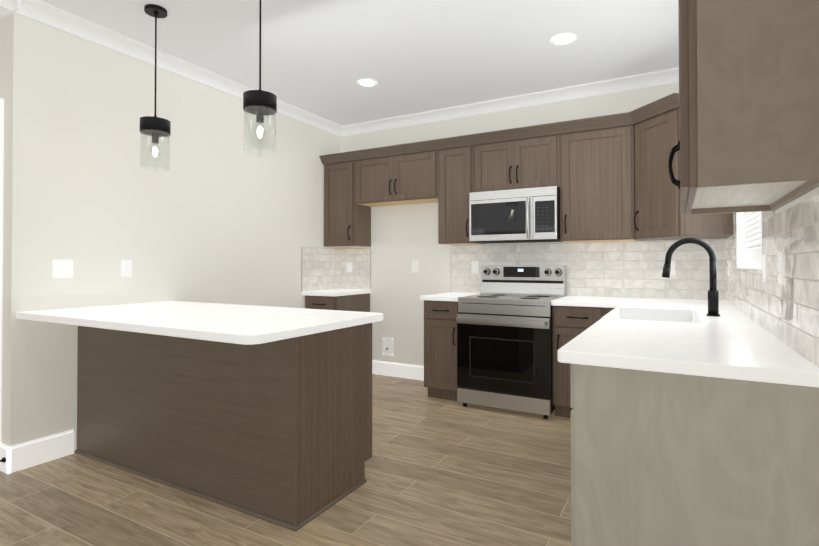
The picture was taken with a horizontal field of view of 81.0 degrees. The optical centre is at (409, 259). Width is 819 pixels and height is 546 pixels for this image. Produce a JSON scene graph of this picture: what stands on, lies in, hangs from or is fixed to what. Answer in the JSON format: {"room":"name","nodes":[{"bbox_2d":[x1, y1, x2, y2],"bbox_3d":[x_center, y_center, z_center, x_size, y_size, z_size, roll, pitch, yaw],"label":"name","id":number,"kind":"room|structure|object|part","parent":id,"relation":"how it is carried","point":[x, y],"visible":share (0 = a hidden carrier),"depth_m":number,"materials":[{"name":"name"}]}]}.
{"room":"kitchen","nodes":[
{"label":"kitchen","id":0,"kind":"room"},
{"bbox_2d":[0,18,3,98],"bbox_3d":[-3.980,-0.143,3.767,3.710,2.740,0.120,0,-1,29],"label":"wall","id":1,"kind":"structure","parent":0,"point":[2,58],"depth_m":2.84,"materials":[{"name":"white paint"}]},
{"bbox_2d":[0,98,3,442],"bbox_3d":[-2.819,0.139,3.038,0.985,2.160,0.020,0,-1,29],"label":"door frame","id":2,"kind":"structure","parent":1,"relation":"attached to","point":[1,166],"depth_m":2.81,"materials":[{"name":"white wood"}]},
{"bbox_2d":[0,443,13,473],"bbox_3d":[-3.941,1.152,3.654,3.816,0.147,0.016,0,-1,29],"label":"baseboard","id":3,"kind":"structure","parent":1,"relation":"attached to","point":[7,467],"depth_m":2.74,"materials":[{"name":"white wood"}]},
{"bbox_2d":[0,0,23,18],"bbox_3d":[-3.942,-1.467,3.649,3.905,0.095,0.075,0,-1,29],"label":"crown molding","id":4,"kind":"structure","parent":1,"relation":"attached to","point":[7,7],"depth_m":2.75,"materials":[{"name":"white"}]},
{"bbox_2d":[1,12,340,450],"bbox_3d":[-1.585,-0.139,4.135,0.120,2.740,3.090,0,-1,29],"label":"wall","id":5,"kind":"structure","parent":0,"point":[215,214],"depth_m":3.28,"materials":[{"name":"white paint"}]},
{"bbox_2d":[14,430,73,471],"bbox_3d":[-2.189,1.144,2.894,0.016,0.147,0.298,0,-1,29],"label":"baseboard","id":6,"kind":"structure","parent":5,"relation":"attached to","point":[22,456],"depth_m":2.87,"materials":[{"name":"white wood"}]},
{"bbox_2d":[52,259,72,277],"bbox_3d":[-2.152,0.057,2.978,0.010,0.115,0.115,0,-1,29],"label":"switch plate","id":7,"kind":"object","parent":5,"relation":"attached to","point":[62,268],"visible":1,"depth_m":2.98,"materials":[{"name":"white plastic"}]},
{"bbox_2d":[121,260,131,276],"bbox_3d":[-1.961,0.060,3.323,0.008,0.115,0.070,0,-1,29],"label":"electrical outlet plate","id":8,"kind":"object","parent":5,"relation":"attached to","point":[126,268],"visible":1,"depth_m":3.32,"materials":[{"name":"white plastic"}]},
{"bbox_2d":[20,0,343,135],"bbox_3d":[-1.514,-1.462,4.075,0.075,0.095,2.970,0,-1,29],"label":"crown molding","id":9,"kind":"structure","parent":5,"relation":"attached to","point":[54,17],"depth_m":3.42,"materials":[{"name":"white wood"}]},
{"bbox_2d":[301,247,340,291],"bbox_3d":[-0.937,0.101,5.165,0.009,0.453,0.655,0,-1,29],"label":"tile backsplash","id":10,"kind":"structure","parent":5,"relation":"attached to","point":[320,268],"depth_m":5.13,"materials":[{"name":"white tile"}]},
{"bbox_2d":[0,374,570,545],"bbox_3d":[-2.674,1.241,2.202,7.740,0.060,7.740,0,-1,29],"label":"floor","id":11,"kind":"structure","parent":0,"point":[441,472],"depth_m":2.45,"materials":[{"name":"brown wood"}]},
{"bbox_2d":[78,326,137,473],"bbox_3d":[-1.687,0.783,3.190,0.603,0.876,0.621,0,-1,29],"label":"base cabinet","id":12,"kind":"object","parent":11,"relation":"on","point":[107,358],"depth_m":2.88,"materials":[{"name":"brown wood"}]},
{"bbox_2d":[16,301,382,344],"bbox_3d":[-1.198,0.321,2.738,1.904,0.038,0.990,0,-1,29],"label":"countertop","id":13,"kind":"structure","parent":12,"relation":"on","point":[239,324],"depth_m":2.44,"materials":[{"name":"white stone"}]},
{"bbox_2d":[134,333,197,494],"bbox_3d":[-1.160,0.780,2.896,0.604,0.876,0.621,0,-1,29],"label":"base cabinet","id":14,"kind":"object","parent":11,"relation":"on","point":[166,401],"depth_m":2.60,"materials":[{"name":"brown wood"}]},
{"bbox_2d":[198,323,371,531],"bbox_3d":[-0.627,0.777,2.587,0.628,0.876,0.644,0,-1,29],"label":"base cabinet","id":15,"kind":"object","parent":11,"relation":"on","point":[279,432],"depth_m":2.33,"materials":[{"name":"brown wood"}]},
{"bbox_2d":[305,293,369,311],"bbox_3d":[-0.764,0.803,5.058,0.398,0.876,0.656,0,-1,29],"label":"base cabinet","id":16,"kind":"object","parent":11,"relation":"on","point":[359,302],"visible":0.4,"depth_m":4.87,"materials":[{"name":"brown wood"}]},
{"bbox_2d":[302,289,370,296],"bbox_3d":[-0.759,0.346,5.064,0.410,0.038,0.647,0,-1,29],"label":"countertop","id":17,"kind":"structure","parent":16,"relation":"on","point":[337,292],"depth_m":4.89,"materials":[{"name":"white stone"}]},
{"bbox_2d":[424,300,457,400],"bbox_3d":[0.413,0.796,4.403,0.353,0.876,0.656,0,-1,29],"label":"base cabinet","id":18,"kind":"object","parent":11,"relation":"on","point":[440,351],"visible":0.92,"depth_m":4.16,"materials":[{"name":"brown wood"}]},
{"bbox_2d":[420,292,479,301],"bbox_3d":[0.410,0.339,4.414,0.365,0.038,0.647,0,-1,29],"label":"countertop","id":19,"kind":"structure","parent":18,"relation":"on","point":[450,296],"depth_m":4.20,"materials":[{"name":"white stone"}]},
{"bbox_2d":[456,265,566,418],"bbox_3d":[0.874,0.640,4.080,0.758,1.180,0.722,0,-1,29],"label":"range","id":20,"kind":"object","parent":11,"relation":"on","point":[504,318],"visible":0.94,"depth_m":3.85,"materials":[{"name":"silver metal"}]},
{"bbox_2d":[553,305,604,417],"bbox_3d":[1.403,0.790,3.853,0.375,0.876,0.656,0,-1,29],"label":"base cabinet","id":21,"kind":"object","parent":11,"relation":"on","point":[570,323],"visible":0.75,"depth_m":3.65,"materials":[{"name":"brown wood"}]},
{"bbox_2d":[605,308,613,314],"bbox_3d":[1.633,0.789,3.724,0.149,0.876,0.656,0,-1,29],"label":"base cabinet","id":22,"kind":"object","parent":11,"relation":"on","point":[607,310],"depth_m":3.50,"materials":[{"name":"brown wood"}]},
{"bbox_2d":[570,364,818,545],"bbox_3d":[0.877,0.766,1.540,0.638,0.876,0.370,0,-1,29],"label":"base cabinet","id":23,"kind":"object","parent":11,"relation":"on","point":[663,459],"visible":0.77,"depth_m":1.37,"materials":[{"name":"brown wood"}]},
{"bbox_3d":[1.438,0.777,2.586,0.674,0.876,0.800,0,-1,29],"label":"base cabinet","id":24,"kind":"object","parent":11,"relation":"on","visible":0},
{"bbox_2d":[551,296,694,307],"bbox_3d":[1.647,0.332,3.724,0.930,0.038,0.650,0,-1,29],"label":"countertop","id":25,"kind":"structure","parent":24,"relation":"on","point":[581,301],"depth_m":3.66,"materials":[{"name":"white stone"}]},
{"bbox_2d":[558,300,818,387],"bbox_3d":[1.435,0.320,2.603,0.691,0.038,2.817,0,-1,29],"label":"countertop","id":26,"kind":"structure","parent":24,"relation":"on","point":[731,342],"depth_m":1.57,"materials":[{"name":"white stone"}]},
{"bbox_2d":[602,307,700,322],"bbox_3d":[1.344,0.424,2.654,0.437,0.252,0.720,0,-1,29],"label":"farmhouse sink","id":27,"kind":"object","parent":26,"relation":"in","point":[662,315],"visible":0.25,"depth_m":2.92,"materials":[{"name":"white ceramic"}]},
{"bbox_2d":[662,238,719,316],"bbox_3d":[1.522,0.091,2.603,0.274,0.420,0.086,0,-1,29],"label":"faucet","id":28,"kind":"object","parent":26,"relation":"on","point":[713,301],"visible":1,"depth_m":2.56,"materials":[{"name":"black metal"}]},
{"bbox_2d":[40,0,678,125],"bbox_3d":[-2.674,-1.559,2.232,7.740,0.060,7.740,0,-1,29],"label":"ceiling","id":29,"kind":"structure","parent":0,"point":[320,58],"depth_m":3.38,"materials":[{"name":"white paint"}]},
{"bbox_2d":[140,4,170,171],"bbox_3d":[-1.543,-1.034,2.913,0.166,0.975,0.166,0,-1,29],"label":"pendant light","id":30,"kind":"object","parent":29,"relation":"hanging from","point":[155,127],"visible":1,"depth_m":2.89,"materials":[{"name":"black"}]},
{"bbox_3d":[-1.543,-0.662,2.909,0.160,0.230,0.160,0,-1,29],"label":"lamp shade","id":31,"kind":"part","parent":30,"relation":"part of","materials":[{"name":"clear glass"}]},
{"bbox_3d":[-1.543,-0.655,2.909,0.026,0.062,0.026,0,-1,29],"label":"bulb","id":32,"kind":"part","parent":30,"relation":"part of","materials":[{"name":"white glass"}]},
{"bbox_2d":[243,0,276,155],"bbox_3d":[-0.774,-1.039,2.486,0.166,0.975,0.166,0,-1,29],"label":"pendant light","id":33,"kind":"object","parent":29,"relation":"hanging from","point":[260,104],"visible":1,"depth_m":2.46,"materials":[{"name":"black"}]},
{"bbox_3d":[-0.774,-0.666,2.482,0.160,0.230,0.160,0,-1,29],"label":"lamp shade","id":34,"kind":"part","parent":33,"relation":"part of","materials":[{"name":"clear glass"}]},
{"bbox_3d":[-0.774,-0.659,2.482,0.026,0.062,0.026,0,-1,29],"label":"bulb","id":35,"kind":"part","parent":33,"relation":"part of","materials":[{"name":"white glass"}]},
{"bbox_2d":[357,79,377,86],"bbox_3d":[-0.359,-1.507,4.091,0.176,0.006,0.176,0,-1,29],"label":"recessed light","id":36,"kind":"object","parent":29,"relation":"in","point":[367,82],"visible":1,"depth_m":4.08,"materials":[{"name":"white plastic"}]},
{"bbox_2d":[550,33,575,45],"bbox_3d":[1.057,-1.515,3.304,0.176,0.006,0.176,0,-1,29],"label":"recessed light","id":37,"kind":"object","parent":29,"relation":"in","point":[563,39],"visible":1,"depth_m":3.29,"materials":[{"name":"white plastic"}]},
{"bbox_2d":[341,83,678,365],"bbox_3d":[0.851,-0.134,4.616,3.910,2.740,0.120,0,-1,29],"label":"wall","id":38,"kind":"structure","parent":0,"point":[403,237],"depth_m":4.98,"materials":[{"name":"white paint"}]},
{"bbox_2d":[320,153,370,246],"bbox_3d":[-0.679,-0.624,5.214,0.409,0.963,0.324,0,-1,29],"label":"upper cabinet","id":39,"kind":"object","parent":38,"relation":"attached to","point":[346,224],"depth_m":5.08,"materials":[{"name":"brown wood"}]},
{"bbox_2d":[383,337,392,355],"bbox_3d":[-0.238,0.931,5.127,0.130,0.190,0.026,0,-1,29],"label":"outlet box","id":40,"kind":"object","parent":38,"relation":"attached to","point":[387,346],"visible":1,"depth_m":5.13,"materials":[{"name":"white plastic"}]},
{"bbox_2d":[351,141,434,208],"bbox_3d":[-0.080,-0.845,4.884,0.959,0.528,0.324,0,-1,29],"label":"upper cabinet","id":41,"kind":"object","parent":38,"relation":"attached to","point":[392,175],"depth_m":4.75,"materials":[{"name":"brown wood"}]},
{"bbox_2d":[372,360,423,380],"bbox_3d":[-0.003,1.167,5.000,0.960,0.147,0.016,0,-1,29],"label":"baseboard","id":42,"kind":"structure","parent":38,"relation":"attached to","point":[416,372],"depth_m":5.05,"materials":[{"name":"white wood"}]},
{"bbox_2d":[412,262,417,272],"bbox_3d":[0.057,0.078,4.982,0.070,0.115,0.008,0,-1,29],"label":"outlet","id":43,"kind":"object","parent":38,"relation":"attached to","point":[414,267],"visible":1,"depth_m":4.98,"materials":[{"name":"white plastic"}]},
{"bbox_2d":[435,134,484,244],"bbox_3d":[0.495,-0.631,4.562,0.355,0.963,0.324,0,-1,29],"label":"upper cabinet","id":44,"kind":"object","parent":38,"relation":"attached to","point":[454,156],"depth_m":4.43,"materials":[{"name":"brown wood"}]},
{"bbox_2d":[340,67,678,136],"bbox_3d":[0.765,-1.457,4.567,3.580,0.095,0.075,0,-1,29],"label":"crown molding","id":45,"kind":"structure","parent":38,"relation":"attached to","point":[668,76],"depth_m":4.40,"materials":[{"name":"white wood"}]},
{"bbox_2d":[475,122,558,191],"bbox_3d":[0.984,-0.857,4.292,0.760,0.516,0.324,0,-1,29],"label":"upper cabinet","id":46,"kind":"object","parent":38,"relation":"attached to","point":[527,157],"depth_m":4.13,"materials":[{"name":"brown wood"}]},
{"bbox_2d":[469,186,562,243],"bbox_3d":[0.949,-0.375,4.224,0.756,0.438,0.468,0,-1,29],"label":"microwave","id":47,"kind":"object","parent":46,"relation":"attached to","point":[527,215],"visible":0.96,"depth_m":4.05,"materials":[{"name":"silver metal"}]},
{"bbox_2d":[341,239,725,299],"bbox_3d":[0.823,0.085,4.556,3.662,0.473,0.009,0,-1,29],"label":"tile backsplash","id":48,"kind":"structure","parent":38,"relation":"attached to","point":[630,269],"depth_m":4.10,"materials":[{"name":"white tile"}]},
{"bbox_2d":[347,262,351,271],"bbox_3d":[-0.674,0.082,5.379,0.070,0.115,0.008,0,-1,29],"label":"electrical outlet plate","id":49,"kind":"object","parent":48,"relation":"attached to","point":[349,266],"visible":1,"depth_m":5.38,"materials":[{"name":"white plastic"}]},
{"bbox_2d":[472,261,478,272],"bbox_3d":[0.637,0.074,4.651,0.070,0.115,0.008,0,-1,29],"label":"outlet","id":50,"kind":"object","parent":48,"relation":"attached to","point":[475,266],"visible":1,"depth_m":4.65,"materials":[{"name":"white plastic"}]},
{"bbox_2d":[670,261,674,274],"bbox_3d":[2.089,0.066,3.843,0.070,0.115,0.008,0,-1,29],"label":"outlet","id":51,"kind":"object","parent":48,"relation":"attached to","point":[672,271],"visible":0.54,"depth_m":3.83,"materials":[{"name":"white plastic"}]},
{"bbox_2d":[559,114,614,241],"bbox_3d":[1.561,-0.637,3.969,0.557,0.963,0.324,0,-1,29],"label":"upper cabinet","id":52,"kind":"object","parent":38,"relation":"attached to","point":[608,176],"depth_m":3.86,"materials":[{"name":"brown wood"}]},
{"bbox_2d":[745,187,818,268],"bbox_3d":[0.656,-0.179,0.366,0.120,2.740,7.500,0,-1,29],"label":"wall","id":53,"kind":"structure","parent":0,"point":[815,191],"depth_m":1.49,"materials":[{"name":"white paint"}]},
{"bbox_2d":[615,93,732,240],"bbox_3d":[1.902,-0.642,3.454,0.694,0.963,0.321,0,-1,29],"label":"upper cabinet","id":54,"kind":"object","parent":53,"relation":"attached to","point":[647,202],"depth_m":3.52,"materials":[{"name":"brown wood"}]},
{"bbox_3d":[1.775,-0.599,3.490,0.054,0.864,0.387,0,-1,-16],"label":"corner door","id":55,"kind":"part","parent":54,"relation":"part of","materials":[{"name":"brown wood"}]},
{"bbox_2d":[668,0,818,214],"bbox_3d":[1.058,-0.728,1.590,0.356,1.075,0.810,0,-1,29],"label":"upper cabinet","id":56,"kind":"object","parent":53,"relation":"attached to","point":[748,141],"visible":1,"depth_m":1.24,"materials":[{"name":"brown wood"}]},
{"bbox_2d":[736,211,761,268],"bbox_3d":[1.832,-0.394,2.518,0.103,0.882,0.998,0,-1,29],"label":"window","id":57,"kind":"structure","parent":53,"relation":"in","point":[750,258],"depth_m":2.94,"materials":[{"name":"white"}]},
{"bbox_2d":[742,212,760,248],"bbox_3d":[1.818,-0.440,2.526,0.026,0.744,0.858,0,-1,29],"label":"window blinds","id":58,"kind":"object","parent":57,"relation":"attached to","point":[752,229],"visible":0.27,"depth_m":2.58,"materials":[{"name":"white plastic"}]},
{"bbox_2d":[725,193,818,367],"bbox_3d":[1.662,-0.345,2.309,0.008,1.286,3.112,0,-1,29],"label":"tile backsplash","id":59,"kind":"structure","parent":53,"relation":"attached to","point":[787,312],"depth_m":1.62,"materials":[{"name":"beige tile"}]},
{"bbox_2d":[762,254,766,281],"bbox_3d":[1.491,0.035,2.016,0.010,0.115,0.070,0,-1,29],"label":"switch plate","id":60,"kind":"object","parent":59,"relation":"attached to","point":[764,264],"visible":0.98,"depth_m":2.00,"materials":[{"name":"white plastic"}]},
{"bbox_2d":[777,252,782,284],"bbox_3d":[1.324,0.032,1.714,0.008,0.115,0.070,0,-1,29],"label":"electrical outlet plate","id":61,"kind":"object","parent":59,"relation":"attached to","point":[780,267],"visible":1,"depth_m":1.70,"materials":[{"name":"white plastic"}]}
]}

